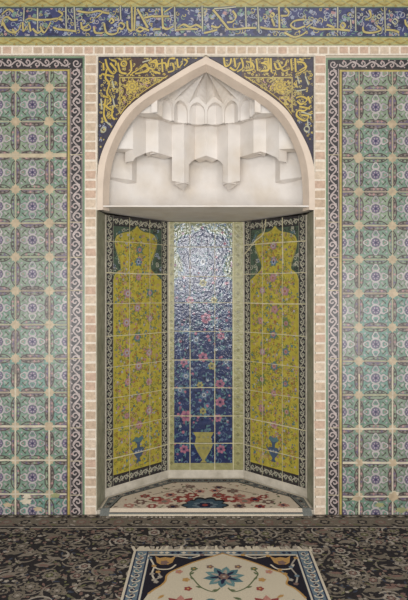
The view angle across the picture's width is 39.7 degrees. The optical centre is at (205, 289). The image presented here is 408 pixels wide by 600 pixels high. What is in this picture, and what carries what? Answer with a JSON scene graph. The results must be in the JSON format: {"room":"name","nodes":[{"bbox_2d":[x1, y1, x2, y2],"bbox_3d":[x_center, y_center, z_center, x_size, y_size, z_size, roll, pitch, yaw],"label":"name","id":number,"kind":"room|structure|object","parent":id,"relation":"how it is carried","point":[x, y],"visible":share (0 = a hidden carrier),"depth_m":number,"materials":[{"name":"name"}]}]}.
{"room":"mosque","nodes":[
{"label":"mosque","id":0,"kind":"room"},
{"bbox_2d":[97,56,407,219],"bbox_3d":[0.000,-0.269,4.050,4.662,3.411,0.900,0,0,0],"label":"wall","id":1,"kind":"structure","parent":0,"point":[204,56],"depth_m":3.60,"materials":[{"name":"paint"}]},
{"bbox_2d":[0,56,84,514],"bbox_3d":[-1.511,-0.023,3.593,1.481,2.922,0.013,0,0,0],"label":"tile panel","id":2,"kind":"object","parent":1,"relation":"attached to","point":[42,98],"visible":1,"depth_m":3.59,"materials":[{"name":"green tile"}]},
{"bbox_2d":[85,55,96,514],"bbox_3d":[-0.733,-0.029,3.594,0.076,2.928,0.013,0,0,0],"label":"trim","id":3,"kind":"structure","parent":1,"relation":"attached to","point":[90,60],"depth_m":3.59,"materials":[{"name":"brick"}]},
{"bbox_2d":[96,210,104,510],"bbox_3d":[-0.686,0.447,3.689,0.007,1.911,0.202,0,0,5],"label":"door frame","id":4,"kind":"structure","parent":1,"relation":"attached to","point":[100,217],"depth_m":3.68,"materials":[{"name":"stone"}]},
{"bbox_2d":[105,470,167,498],"bbox_3d":[-0.485,1.367,3.996,0.563,0.069,0.020,0,0,-45],"label":"baseboard","id":5,"kind":"structure","parent":1,"relation":"attached to","point":[157,477],"depth_m":3.97,"materials":[{"name":"white stone"}]},
{"bbox_2d":[105,215,168,488],"bbox_3d":[-0.482,0.414,3.993,0.563,1.843,0.018,0,0,-45],"label":"panel","id":6,"kind":"object","parent":5,"relation":"on","point":[136,249],"visible":1,"depth_m":3.97,"materials":[{"name":"yellow tile"}]},
{"bbox_2d":[97,55,205,171],"bbox_3d":[-0.347,-1.113,3.592,0.694,0.760,0.014,0,0,0],"label":"spandrel panel","id":7,"kind":"object","parent":1,"relation":"attached to","point":[121,79],"visible":1,"depth_m":3.59,"materials":[{"name":"blue tile"}]},
{"bbox_2d":[0,46,407,55],"bbox_3d":[0.000,-1.523,3.594,4.535,0.060,0.013,0,0,0],"label":"trim","id":8,"kind":"structure","parent":1,"relation":"attached to","point":[4,50],"depth_m":3.59,"materials":[{"name":"brick"}]},
{"bbox_2d":[0,0,407,45],"bbox_3d":[0.000,-1.719,3.593,4.535,0.332,0.013,0,0,0],"label":"frieze","id":9,"kind":"object","parent":1,"relation":"attached to","point":[22,22],"visible":1,"depth_m":3.59,"materials":[{"name":"blue tile"}]},
{"bbox_2d":[97,499,312,514],"bbox_3d":[0.000,1.419,3.893,1.388,0.034,0.587,0,0,0],"label":"trim","id":10,"kind":"structure","parent":1,"relation":"attached to","point":[99,508],"depth_m":3.61,"materials":[{"name":"stone"}]},
{"bbox_2d":[100,478,311,517],"bbox_3d":[0.000,1.406,3.850,1.350,0.035,0.645,0,0,0],"label":"rug","id":11,"kind":"object","parent":10,"relation":"on","point":[175,497],"visible":1,"depth_m":3.73,"materials":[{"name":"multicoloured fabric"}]},
{"bbox_2d":[168,470,243,477],"bbox_3d":[0.000,1.367,4.197,0.556,0.069,0.020,0,0,0],"label":"baseboard","id":12,"kind":"structure","parent":1,"relation":"attached to","point":[171,473],"depth_m":4.19,"materials":[{"name":"white stone"}]},
{"bbox_2d":[169,222,242,469],"bbox_3d":[0.000,0.414,4.193,0.554,1.838,0.018,0,0,0],"label":"panel","id":13,"kind":"object","parent":12,"relation":"on","point":[206,258],"visible":1,"depth_m":4.19,"materials":[{"name":"blue tile"}]},
{"bbox_2d":[97,57,314,221],"bbox_3d":[0.000,-1.010,3.907,1.551,1.008,0.640,0,0,0],"label":"vault","id":14,"kind":"object","parent":1,"relation":"attached to","point":[204,144],"visible":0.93,"depth_m":3.85,"materials":[{"name":"beige paint"}]},
{"bbox_2d":[206,55,314,169],"bbox_3d":[0.347,-1.113,3.592,0.694,0.760,0.014,0,0,0],"label":"spandrel panel","id":15,"kind":"object","parent":1,"relation":"attached to","point":[289,79],"visible":1,"depth_m":3.59,"materials":[{"name":"blue tile"}]},
{"bbox_2d":[244,470,306,498],"bbox_3d":[0.485,1.367,3.996,0.563,0.069,0.020,0,0,45],"label":"baseboard","id":16,"kind":"structure","parent":1,"relation":"attached to","point":[254,477],"depth_m":3.97,"materials":[{"name":"white stone"}]},
{"bbox_2d":[243,215,306,488],"bbox_3d":[0.481,0.414,3.993,0.563,1.843,0.019,0,0,45],"label":"panel","id":17,"kind":"object","parent":16,"relation":"on","point":[275,249],"visible":1,"depth_m":3.97,"materials":[{"name":"yellow tile"}]},
{"bbox_2d":[307,211,315,507],"bbox_3d":[0.686,0.447,3.689,0.007,1.911,0.202,0,0,-5],"label":"door frame","id":18,"kind":"structure","parent":1,"relation":"attached to","point":[309,215],"depth_m":3.70,"materials":[{"name":"cream marble"}]},
{"bbox_2d":[313,55,325,514],"bbox_3d":[0.723,-0.029,3.594,0.076,2.928,0.013,0,0,0],"label":"trim","id":19,"kind":"structure","parent":1,"relation":"attached to","point":[319,212],"depth_m":3.59,"materials":[{"name":"brick"}]},
{"bbox_2d":[326,58,407,514],"bbox_3d":[1.501,-0.018,3.593,1.480,2.913,0.013,0,0,0],"label":"tile panel","id":20,"kind":"object","parent":1,"relation":"attached to","point":[367,98],"visible":1,"depth_m":3.59,"materials":[{"name":"green tile"}]},
{"bbox_3d":[0.000,1.486,1.500,5.200,0.100,6.200,0,0,0],"label":"floor","id":21,"kind":"structure","parent":0,"visible":0},
{"bbox_2d":[0,515,407,599],"bbox_3d":[0.000,1.430,2.244,4.600,0.012,2.688,0,0,0],"label":"floor carpet","id":22,"kind":"object","parent":21,"relation":"on","point":[43,557],"visible":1,"depth_m":3.15,"materials":[{"name":"black carpet"}]},
{"bbox_2d":[120,545,330,599],"bbox_3d":[0.084,1.421,2.344,0.997,0.010,1.588,0,0,0],"label":"rug","id":23,"kind":"object","parent":22,"relation":"on","point":[166,572],"visible":1,"depth_m":2.81,"materials":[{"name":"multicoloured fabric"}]}
]}

